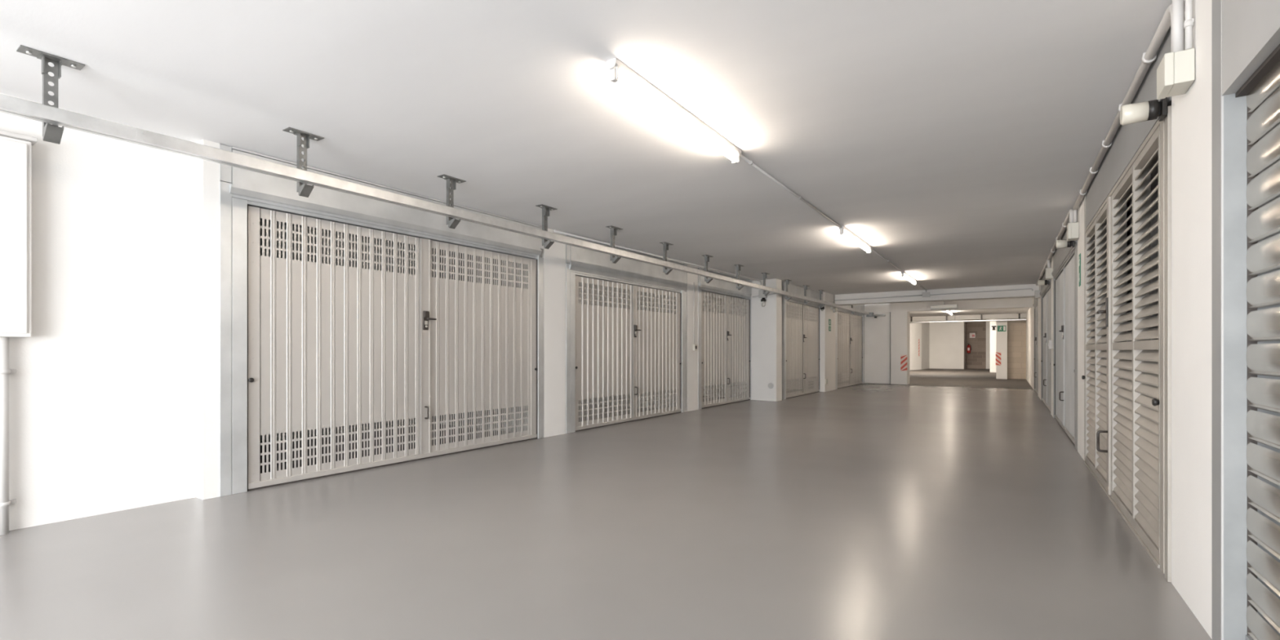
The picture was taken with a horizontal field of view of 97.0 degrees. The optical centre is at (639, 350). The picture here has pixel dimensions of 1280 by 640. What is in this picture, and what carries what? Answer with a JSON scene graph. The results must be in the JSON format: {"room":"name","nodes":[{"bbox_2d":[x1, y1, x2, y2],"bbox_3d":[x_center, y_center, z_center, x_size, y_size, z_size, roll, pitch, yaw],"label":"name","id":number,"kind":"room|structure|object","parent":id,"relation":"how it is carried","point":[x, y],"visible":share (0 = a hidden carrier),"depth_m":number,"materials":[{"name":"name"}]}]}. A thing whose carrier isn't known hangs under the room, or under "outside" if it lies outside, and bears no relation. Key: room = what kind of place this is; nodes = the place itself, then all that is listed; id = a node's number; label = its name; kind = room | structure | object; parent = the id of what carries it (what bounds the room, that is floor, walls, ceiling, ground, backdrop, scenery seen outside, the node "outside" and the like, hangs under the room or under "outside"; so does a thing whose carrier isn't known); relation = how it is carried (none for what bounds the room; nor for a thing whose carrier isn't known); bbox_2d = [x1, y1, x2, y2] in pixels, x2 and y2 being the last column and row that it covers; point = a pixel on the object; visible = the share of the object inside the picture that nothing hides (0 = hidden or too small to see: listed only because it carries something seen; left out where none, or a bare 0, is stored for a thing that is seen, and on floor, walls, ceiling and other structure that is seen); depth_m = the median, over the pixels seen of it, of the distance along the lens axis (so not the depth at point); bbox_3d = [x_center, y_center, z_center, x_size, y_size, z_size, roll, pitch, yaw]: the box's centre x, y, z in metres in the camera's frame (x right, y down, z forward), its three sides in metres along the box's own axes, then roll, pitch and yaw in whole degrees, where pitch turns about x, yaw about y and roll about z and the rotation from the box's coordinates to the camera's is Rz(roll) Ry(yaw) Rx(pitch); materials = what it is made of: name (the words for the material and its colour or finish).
{"room":"underground parking garage","nodes":[
{"label":"underground parking garage","id":0,"kind":"room"},
{"bbox_2d":[0,93,995,530],"bbox_3d":[8.107,-0.375,16.394,10.300,2.850,45.700,0,0,33],"label":"wall","id":1,"kind":"structure","parent":0,"point":[114,388],"depth_m":3.81,"materials":[{"name":"white paint"}]},
{"bbox_2d":[0,337,17,535],"bbox_3d":[-3.654,0.486,3.262,0.079,1.128,0.095,0,0,33],"label":"pipe","id":2,"kind":"object","parent":1,"relation":"attached to","point":[5,502],"visible":1,"depth_m":3.24,"materials":[{"name":"grey plastic"}]},
{"bbox_2d":[0,129,37,337],"bbox_3d":[-3.833,-0.662,2.956,0.124,1.165,0.940,0,0,33],"label":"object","id":3,"kind":"object","parent":1,"relation":"attached to","point":[15,149],"visible":1,"depth_m":3.25,"materials":[{"name":"white paint"}]},
{"bbox_2d":[219,144,543,496],"bbox_3d":[-2.109,-0.218,5.467,0.121,2.537,3.330,0,0,34],"label":"garage door","id":4,"kind":"structure","parent":1,"relation":"in","point":[345,345],"depth_m":4.95,"materials":[{"name":"metal"}]},
{"bbox_2d":[565,235,687,433],"bbox_3d":[-0.080,-0.218,8.483,0.121,2.537,3.120,0,0,34],"label":"garage door","id":5,"kind":"structure","parent":1,"relation":"in","point":[611,351],"depth_m":8.22,"materials":[{"name":"metal"}]},
{"bbox_2d":[692,282,697,351],"bbox_3d":[0.968,-0.600,9.960,0.049,1.200,0.100,0,0,34],"label":"conduit","id":6,"kind":"object","parent":1,"relation":"attached to","point":[694,346],"visible":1,"depth_m":9.94,"materials":[{"name":"grey plastic"}]},
{"bbox_2d":[692,344,697,351],"bbox_3d":[0.966,-0.055,9.962,0.044,0.110,0.100,0,0,34],"label":"socket","id":7,"kind":"object","parent":6,"relation":"attached to","point":[694,346],"depth_m":9.93,"materials":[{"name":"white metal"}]},
{"bbox_2d":[697,267,751,409],"bbox_3d":[1.689,-0.218,11.114,0.121,2.537,2.400,0,0,34],"label":"garage door","id":8,"kind":"structure","parent":1,"relation":"in","point":[724,340],"depth_m":11.00,"materials":[{"name":"metal"}]},
{"bbox_2d":[758,289,767,297],"bbox_3d":[2.577,-1.190,11.873,0.164,0.164,0.065,0,0,33],"label":"junction box","id":9,"kind":"object","parent":1,"relation":"attached to","point":[761,295],"visible":0.75,"depth_m":11.86,"materials":[{"name":"grey plastic"}]},
{"bbox_2d":[760,297,765,306],"bbox_3d":[2.584,-1.013,11.865,0.110,0.190,0.110,0,0,33],"label":"lamp","id":10,"kind":"object","parent":9,"relation":"attached to","point":[762,300],"visible":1,"depth_m":11.83,"materials":[{"name":"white plastic"}]},
{"bbox_2d":[768,382,773,388],"bbox_3d":[2.720,0.730,11.800,0.118,0.118,0.020,0,0,33],"label":"wall cap","id":11,"kind":"object","parent":1,"relation":"attached to","point":[771,385],"visible":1,"depth_m":11.79,"materials":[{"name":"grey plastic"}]},
{"bbox_2d":[782,281,820,399],"bbox_3d":[3.838,-0.218,13.351,0.120,2.537,2.700,0,0,33],"label":"garage door","id":12,"kind":"structure","parent":1,"relation":"in","point":[801,339],"depth_m":13.21,"materials":[{"name":"metal"}]},
{"bbox_2d":[828,318,831,333],"bbox_3d":[4.944,-0.650,14.765,0.009,0.360,0.260,0,0,33],"label":"exit sign","id":13,"kind":"object","parent":1,"relation":"attached to","point":[829,320],"visible":1,"depth_m":14.76,"materials":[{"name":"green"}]},
{"bbox_2d":[835,304,864,389],"bbox_3d":[6.242,-0.218,16.808,0.120,2.537,3.620,0,0,33],"label":"garage door","id":14,"kind":"structure","parent":1,"relation":"in","point":[849,340],"depth_m":16.71,"materials":[{"name":"metal"}]},
{"bbox_2d":[0,0,1171,294],"bbox_3d":[2.193,-1.590,7.237,10.700,0.200,23.900,0,0,33],"label":"ceiling","id":15,"kind":"structure","parent":0,"point":[957,140],"depth_m":3.35,"materials":[{"name":"paint"}]},
{"bbox_2d":[16,44,84,144],"bbox_3d":[-2.977,-1.274,2.871,0.124,0.431,0.230,0,0,34],"label":"hanger","id":16,"kind":"object","parent":15,"relation":"attached to","point":[51,133],"visible":0.83,"depth_m":2.87,"materials":[{"name":"metal"}]},
{"bbox_2d":[0,93,873,315],"bbox_3d":[1.321,-1.171,9.117,0.180,0.091,21.680,0,0,34],"label":"cable tray","id":17,"kind":"object","parent":16,"relation":"hanging from","point":[9,104],"visible":1,"depth_m":3.76,"materials":[{"name":"metal"}]},
{"bbox_2d":[866,314,885,318],"bbox_3d":[7.464,-1.092,17.937,0.570,0.115,0.080,0,0,33],"label":"bar","id":18,"kind":"object","parent":17,"relation":"attached to","point":[875,316],"visible":1,"depth_m":17.89,"materials":[{"name":"metal"}]},
{"bbox_2d":[282,127,324,197],"bbox_3d":[-2.296,-1.274,3.883,0.124,0.431,0.230,0,0,34],"label":"hanger","id":19,"kind":"object","parent":15,"relation":"attached to","point":[304,189],"visible":0.79,"depth_m":3.88,"materials":[{"name":"metal"}]},
{"bbox_2d":[437,174,466,229],"bbox_3d":[-1.615,-1.274,4.896,0.124,0.431,0.230,0,0,34],"label":"hanger","id":20,"kind":"object","parent":15,"relation":"attached to","point":[452,223],"visible":0.82,"depth_m":4.90,"materials":[{"name":"metal"}]},
{"bbox_2d":[535,204,557,248],"bbox_3d":[-0.956,-1.274,5.875,0.124,0.431,0.230,0,0,34],"label":"hanger","id":21,"kind":"object","parent":15,"relation":"attached to","point":[547,244],"visible":0.84,"depth_m":5.88,"materials":[{"name":"metal"}]},
{"bbox_2d":[605,225,622,263],"bbox_3d":[-0.298,-1.274,6.854,0.124,0.431,0.230,0,0,34],"label":"hanger","id":22,"kind":"object","parent":15,"relation":"attached to","point":[614,229],"visible":0.82,"depth_m":6.85,"materials":[{"name":"metal"}]},
{"bbox_2d":[554,230,761,284],"bbox_3d":[0.755,-1.374,9.408,0.028,0.199,6.149,0,0,36],"label":"conduit","id":23,"kind":"object","parent":15,"relation":"attached to","point":[555,231],"visible":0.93,"depth_m":8.42,"materials":[{"name":"grey plastic"}]},
{"bbox_2d":[659,241,673,275],"bbox_3d":[0.383,-1.274,7.866,0.124,0.431,0.230,0,0,34],"label":"hanger","id":24,"kind":"object","parent":15,"relation":"attached to","point":[665,245],"visible":0.82,"depth_m":7.87,"materials":[{"name":"metal"}]},
{"bbox_2d":[605,57,742,164],"bbox_3d":[0.291,-1.440,3.568,0.064,0.100,1.600,0,0,33],"label":"tube light","id":25,"kind":"object","parent":15,"relation":"attached to","point":[616,68],"visible":1,"depth_m":3.35,"materials":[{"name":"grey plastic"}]},
{"bbox_2d":[608,66,618,82],"bbox_3d":[-0.133,-1.425,2.925,0.052,0.070,0.035,0,0,33],"label":"socket","id":26,"kind":"object","parent":25,"relation":"attached to","point":[613,70],"depth_m":2.91,"materials":[{"name":"white plastic"}]},
{"bbox_2d":[732,153,738,164],"bbox_3d":[0.710,-1.425,4.204,0.052,0.070,0.035,0,0,33],"label":"socket","id":27,"kind":"object","parent":25,"relation":"attached to","point":[736,155],"depth_m":4.19,"materials":[{"name":"white plastic"}]},
{"bbox_2d":[702,254,713,283],"bbox_3d":[1.075,-1.274,8.895,0.124,0.431,0.230,0,0,34],"label":"hanger","id":28,"kind":"object","parent":15,"relation":"attached to","point":[706,256],"visible":0.84,"depth_m":8.89,"materials":[{"name":"metal"}]},
{"bbox_2d":[733,264,743,289],"bbox_3d":[1.745,-1.274,9.891,0.124,0.431,0.230,0,0,34],"label":"hanger","id":29,"kind":"object","parent":15,"relation":"attached to","point":[738,266],"visible":0.84,"depth_m":9.89,"materials":[{"name":"metal"}]},
{"bbox_2d":[760,272,769,295],"bbox_3d":[2.431,-1.274,10.912,0.124,0.431,0.230,0,0,34],"label":"hanger","id":30,"kind":"object","parent":15,"relation":"attached to","point":[765,293],"visible":0.75,"depth_m":10.91,"materials":[{"name":"metal"}]},
{"bbox_2d":[785,279,791,300],"bbox_3d":[3.140,-1.274,11.966,0.124,0.431,0.230,0,0,34],"label":"hanger","id":31,"kind":"object","parent":15,"relation":"attached to","point":[787,282],"visible":0.81,"depth_m":11.97,"materials":[{"name":"metal"}]},
{"bbox_2d":[739,154,841,227],"bbox_3d":[1.569,-1.474,5.508,0.029,0.029,3.025,0,0,33],"label":"conduit","id":32,"kind":"object","parent":15,"relation":"attached to","point":[750,162],"visible":0.94,"depth_m":5.09,"materials":[{"name":"grey plastic"}]},
{"bbox_2d":[804,284,809,304],"bbox_3d":[3.827,-1.274,12.986,0.124,0.431,0.230,0,0,34],"label":"hanger","id":33,"kind":"object","parent":15,"relation":"attached to","point":[806,302],"visible":0.81,"depth_m":12.98,"materials":[{"name":"metal"}]},
{"bbox_2d":[817,289,825,307],"bbox_3d":[4.496,-1.274,13.982,0.124,0.431,0.230,0,0,34],"label":"hanger","id":34,"kind":"object","parent":15,"relation":"attached to","point":[820,291],"visible":0.83,"depth_m":13.98,"materials":[{"name":"metal"}]},
{"bbox_2d":[838,226,871,253],"bbox_3d":[2.844,-1.440,7.443,0.064,0.100,1.600,0,0,33],"label":"tube light","id":35,"kind":"object","parent":15,"relation":"attached to","point":[844,231],"visible":1,"depth_m":7.30,"materials":[{"name":"white plastic"}]},
{"bbox_2d":[839,228,844,235],"bbox_3d":[2.420,-1.425,6.800,0.052,0.070,0.035,0,0,33],"label":"socket","id":36,"kind":"object","parent":35,"relation":"attached to","point":[841,230],"depth_m":6.79,"materials":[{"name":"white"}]},
{"bbox_2d":[871,248,902,272],"bbox_3d":[4.119,-1.474,9.384,0.035,0.029,3.025,0,0,33],"label":"conduit","id":37,"kind":"object","parent":15,"relation":"attached to","point":[873,250],"visible":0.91,"depth_m":9.16,"materials":[{"name":"grey plastic"}]},
{"bbox_2d":[900,271,916,284],"bbox_3d":[5.380,-1.440,11.329,0.064,0.100,1.600,0,0,33],"label":"tube light","id":38,"kind":"object","parent":15,"relation":"attached to","point":[904,274],"visible":1,"depth_m":11.18,"materials":[{"name":"white plastic"}]},
{"bbox_2d":[835,284,1039,305],"bbox_3d":[7.154,-1.357,14.028,4.453,0.265,0.400,0,0,33],"label":"beam","id":39,"kind":"structure","parent":15,"relation":"attached to","point":[1028,293],"depth_m":13.70,"materials":[{"name":"white paint"}]},
{"bbox_2d":[834,294,922,301],"bbox_3d":[6.053,-1.347,14.490,2.105,0.051,0.026,0,0,33],"label":"conduit","id":40,"kind":"object","parent":39,"relation":"attached to","point":[917,295],"visible":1,"depth_m":14.46,"materials":[{"name":"grey plastic"}]},
{"bbox_2d":[922,292,929,297],"bbox_3d":[6.993,-1.367,13.850,0.164,0.119,0.065,0,0,33],"label":"junction box","id":41,"kind":"object","parent":39,"relation":"attached to","point":[924,294],"visible":1,"depth_m":13.82,"materials":[{"name":"grey plastic"}]},
{"bbox_2d":[929,288,1033,295],"bbox_3d":[7.937,-1.371,13.249,2.068,0.062,0.026,0,0,33],"label":"conduit","id":42,"kind":"object","parent":39,"relation":"attached to","point":[1032,289],"visible":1,"depth_m":13.19,"materials":[{"name":"grey plastic"}]},
{"bbox_2d":[930,301,957,309],"bbox_3d":[7.664,-1.269,14.287,0.600,0.438,0.066,0,0,33],"label":"emergency light","id":43,"kind":"object","parent":15,"relation":"hanging from","point":[944,306],"visible":0.92,"depth_m":14.27,"materials":[{"name":"grey plastic"}]},
{"bbox_2d":[931,305,956,308],"bbox_3d":[7.648,-1.103,14.262,0.560,0.063,0.006,0,0,33],"label":"diffuser","id":44,"kind":"object","parent":43,"relation":"attached to","point":[932,306],"depth_m":14.26,"materials":[{"name":"beige plastic"}]},
{"bbox_2d":[1035,259,1050,285],"bbox_3d":[7.664,-1.400,10.807,0.054,0.173,4.120,0,0,33],"label":"conduit","id":45,"kind":"object","parent":15,"relation":"attached to","point":[1047,264],"visible":0.9,"depth_m":9.91,"materials":[{"name":"grey plastic"}]},
{"bbox_2d":[1047,208,1073,260],"bbox_3d":[5.489,-1.402,7.436,0.059,0.175,3.741,0,0,33],"label":"conduit","id":46,"kind":"object","parent":15,"relation":"attached to","point":[1069,218],"visible":0.73,"depth_m":6.71,"materials":[{"name":"grey plastic"}]},
{"bbox_2d":[1072,4,1171,209],"bbox_3d":[3.340,-1.343,4.069,0.056,0.290,4.131,0,0,33],"label":"conduit","id":47,"kind":"object","parent":15,"relation":"attached to","point":[1149,56],"visible":0.66,"depth_m":3.09,"materials":[{"name":"grey plastic"}]},
{"bbox_2d":[0,368,1211,639],"bbox_3d":[7.557,1.150,15.379,10.700,0.200,48.000,0,0,33],"label":"floor","id":48,"kind":"structure","parent":0,"point":[861,511],"depth_m":3.08,"materials":[{"name":"grey concrete"}]},
{"bbox_2d":[890,311,909,384],"bbox_3d":[8.211,-0.085,17.870,0.470,2.270,0.520,0,0,33],"label":"column","id":49,"kind":"structure","parent":48,"relation":"on","point":[900,321],"depth_m":17.68,"materials":[{"name":"white paint"}]},
{"bbox_2d":[900,355,906,371],"bbox_3d":[8.185,0.380,17.572,0.185,0.500,0.005,0,0,33],"label":"tape","id":50,"kind":"object","parent":49,"relation":"attached to","point":[903,357],"visible":1,"depth_m":17.57,"materials":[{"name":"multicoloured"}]},
{"bbox_2d":[995,320,1007,378],"bbox_3d":[13.536,-0.375,21.200,0.340,2.850,0.500,0,0,33],"label":"column","id":51,"kind":"structure","parent":48,"relation":"on","point":[1001,336],"depth_m":20.99,"materials":[{"name":"white paint"}]},
{"bbox_2d":[995,351,1000,365],"bbox_3d":[13.308,0.300,21.044,0.170,0.500,0.005,0,0,33],"label":"tape","id":52,"kind":"object","parent":51,"relation":"attached to","point":[997,353],"visible":1,"depth_m":21.04,"materials":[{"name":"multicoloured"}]},
{"bbox_2d":[997,325,1005,331],"bbox_3d":[13.395,-0.820,20.986,0.270,0.220,0.010,0,0,33],"label":"exit sign","id":53,"kind":"object","parent":51,"relation":"attached to","point":[1000,328],"visible":1,"depth_m":20.98,"materials":[{"name":"green plastic"}]},
{"bbox_2d":[808,307,1029,316],"bbox_3d":[10.336,-1.515,19.596,10.700,0.350,5.500,0,0,33],"label":"ceiling","id":54,"kind":"structure","parent":0,"point":[1021,310],"depth_m":19.76,"materials":[{"name":"paint"}]},
{"bbox_3d":[10.662,-1.240,22.255,0.160,0.198,0.060,0,0,33],"label":"hanger","id":55,"kind":"object","parent":54,"relation":"attached to","visible":0},
{"bbox_2d":[909,318,1026,323],"bbox_3d":[11.656,-1.110,21.600,5.100,0.060,0.060,0,0,33],"label":"track","id":56,"kind":"object","parent":55,"relation":"hanging from","point":[1022,319],"visible":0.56,"depth_m":21.13,"materials":[{"name":"metal"}]},
{"bbox_2d":[864,297,1032,312],"bbox_3d":[9.163,-1.350,17.135,4.450,0.280,0.300,0,0,33],"label":"lintel","id":57,"kind":"object","parent":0,"point":[1011,303],"visible":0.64,"depth_m":16.79,"materials":[{"name":"white paint"}]},
{"bbox_2d":[965,319,986,368],"bbox_3d":[19.691,-0.375,33.251,1.100,2.850,0.400,0,0,33],"label":"brick wall","id":58,"kind":"structure","parent":0,"point":[976,358],"depth_m":33.05,"materials":[{"name":"brown concrete"}]},
{"bbox_2d":[966,343,971,352],"bbox_3d":[19.249,-0.142,33.174,0.190,0.545,0.206,0,0,11],"label":"fire extinguisher","id":59,"kind":"object","parent":58,"relation":"attached to","point":[968,347],"visible":1,"depth_m":33.11,"materials":[{"name":"red paint"}]},
{"bbox_2d":[969,333,975,337],"bbox_3d":[19.453,-0.890,33.162,0.280,0.280,0.010,0,0,33],"label":"fire sign","id":60,"kind":"object","parent":58,"relation":"attached to","point":[971,335],"visible":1,"depth_m":33.15,"materials":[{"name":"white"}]},
{"bbox_2d":[1007,318,1026,378],"bbox_3d":[15.078,-0.375,20.423,3.090,2.850,0.200,0,0,33],"label":"wall","id":61,"kind":"structure","parent":0,"point":[1016,330],"depth_m":21.03,"materials":[{"name":"concrete"}]},
{"bbox_2d":[1026,0,1211,638],"bbox_3d":[11.442,-0.375,14.196,2.710,2.850,45.700,0,0,33],"label":"wall","id":62,"kind":"structure","parent":0,"point":[1191,111],"depth_m":2.31,"materials":[{"name":"white paint"}]},
{"bbox_2d":[1032,297,1038,395],"bbox_3d":[9.807,-0.218,13.999,0.120,2.537,2.150,0,0,33],"label":"garage door","id":63,"kind":"structure","parent":62,"relation":"in","point":[1035,304],"depth_m":14.38,"materials":[{"name":"grey paint"}]},
{"bbox_2d":[1035,289,1039,298],"bbox_3d":[8.675,-1.230,12.367,0.089,0.164,0.204,0,0,33],"label":"junction box","id":64,"kind":"object","parent":62,"relation":"attached to","point":[1037,292],"visible":0.99,"depth_m":12.29,"materials":[{"name":"grey plastic"}]},
{"bbox_2d":[1040,261,1051,413],"bbox_3d":[7.635,-0.218,10.633,0.121,2.537,3.040,0,0,33],"label":"garage door","id":65,"kind":"structure","parent":62,"relation":"in","point":[1046,290],"depth_m":10.65,"materials":[{"name":"grey paint"}]},
{"bbox_2d":[1037,280,1048,285],"bbox_3d":[6.820,-1.150,9.577,0.156,0.091,0.091,0,0,33],"label":"wall lamp","id":66,"kind":"object","parent":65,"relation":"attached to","point":[1040,282],"visible":0.98,"depth_m":9.55,"materials":[{"name":"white plastic"}]},
{"bbox_2d":[1045,267,1053,279],"bbox_3d":[6.549,-1.230,9.073,0.090,0.164,0.164,0,0,33],"label":"junction box","id":67,"kind":"object","parent":62,"relation":"attached to","point":[1048,271],"visible":0.97,"depth_m":9.01,"materials":[{"name":"grey plastic"}]},
{"bbox_2d":[1048,340,1052,348],"bbox_3d":[6.603,-0.100,9.122,0.054,0.140,0.120,0,0,33],"label":"wall switch","id":68,"kind":"object","parent":62,"relation":"attached to","point":[1050,342],"visible":1,"depth_m":9.07,"materials":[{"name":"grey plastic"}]},
{"bbox_2d":[1051,208,1077,450],"bbox_3d":[5.529,-0.218,7.369,0.121,2.537,3.490,0,0,33],"label":"garage door","id":69,"kind":"structure","parent":62,"relation":"in","point":[1064,273],"depth_m":7.24,"materials":[{"name":"grey paint"}]},
{"bbox_2d":[1056,239,1075,248],"bbox_3d":[4.570,-1.150,6.090,0.156,0.091,0.091,0,0,33],"label":"wall lamp","id":70,"kind":"object","parent":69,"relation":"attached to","point":[1064,243],"visible":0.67,"depth_m":6.07,"materials":[{"name":"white plastic"}]},
{"bbox_2d":[1066,222,1079,240],"bbox_3d":[4.475,-1.230,5.859,0.090,0.164,0.154,0,0,33],"label":"junction box","id":71,"kind":"object","parent":62,"relation":"attached to","point":[1073,228],"visible":1,"depth_m":5.80,"materials":[{"name":"grey plastic"}]},
{"bbox_2d":[1073,209,1076,222],"bbox_3d":[4.459,-1.401,5.804,0.026,0.174,0.026,0,0,33],"label":"conduit","id":72,"kind":"object","parent":71,"relation":"attached to","point":[1074,211],"visible":0.72,"depth_m":5.80,"materials":[{"name":"grey plastic"}]},
{"bbox_2d":[1078,253,1080,296],"bbox_3d":[4.424,-0.760,5.702,0.007,0.420,0.130,0,0,33],"label":"exit sign","id":73,"kind":"object","parent":62,"relation":"attached to","point":[1079,255],"visible":1,"depth_m":5.69,"materials":[{"name":"green plastic"}]},
{"bbox_2d":[1081,26,1171,582],"bbox_3d":[3.297,-0.218,3.947,0.161,2.536,3.290,0,0,33],"label":"garage door","id":74,"kind":"structure","parent":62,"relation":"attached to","point":[1127,385],"depth_m":3.30,"materials":[{"name":"paint"}]},
{"bbox_2d":[1120,97,1167,124],"bbox_3d":[2.347,-1.115,2.645,0.156,0.091,0.091,0,0,33],"label":"wall lamp","id":75,"kind":"object","parent":62,"relation":"attached to","point":[1135,113],"visible":0.94,"depth_m":2.62,"materials":[{"name":"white plastic"}]},
{"bbox_2d":[1156,48,1195,99],"bbox_3d":[2.193,-1.131,2.322,0.090,0.131,0.154,0,0,33],"label":"junction box","id":76,"kind":"object","parent":62,"relation":"attached to","point":[1175,73],"visible":1,"depth_m":2.27,"materials":[{"name":"grey plastic"}]},
{"bbox_2d":[1171,0,1184,52],"bbox_3d":[2.193,-1.343,2.310,0.038,0.290,0.038,0,0,33],"label":"conduit","id":77,"kind":"object","parent":76,"relation":"attached to","point":[1177,6],"visible":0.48,"depth_m":2.30,"materials":[{"name":"grey plastic"}]},
{"bbox_2d":[1183,0,1194,49],"bbox_3d":[2.184,-1.343,2.256,0.029,0.290,0.029,0,0,33],"label":"conduit","id":78,"kind":"object","parent":62,"relation":"attached to","point":[1188,22],"visible":1,"depth_m":2.25,"materials":[{"name":"grey plastic"}]},
{"bbox_2d":[1211,0,1279,639],"bbox_3d":[1.438,-0.218,0.886,0.204,2.536,2.651,0,0,33],"label":"garage door","id":79,"kind":"structure","parent":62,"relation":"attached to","point":[1246,33],"depth_m":1.91,"materials":[{"name":"grey paint"}]},
{"bbox_2d":[1222,0,1279,95],"bbox_3d":[1.361,-1.183,0.899,0.058,0.606,2.479,0,0,33],"label":"wall","id":80,"kind":"structure","parent":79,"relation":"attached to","point":[1251,28],"depth_m":1.77,"materials":[{"name":"paint"}]},
{"bbox_3d":[16.332,-1.900,28.698,10.700,0.200,16.100,0,0,33],"label":"ceiling","id":81,"kind":"structure","parent":0,"visible":0},
{"bbox_2d":[909,313,1026,321],"bbox_3d":[11.797,-1.488,21.903,5.202,0.625,0.240,0,0,33],"label":"beam","id":82,"kind":"structure","parent":81,"relation":"attached to","point":[1011,315],"depth_m":21.39,"materials":[{"name":"white paint"}]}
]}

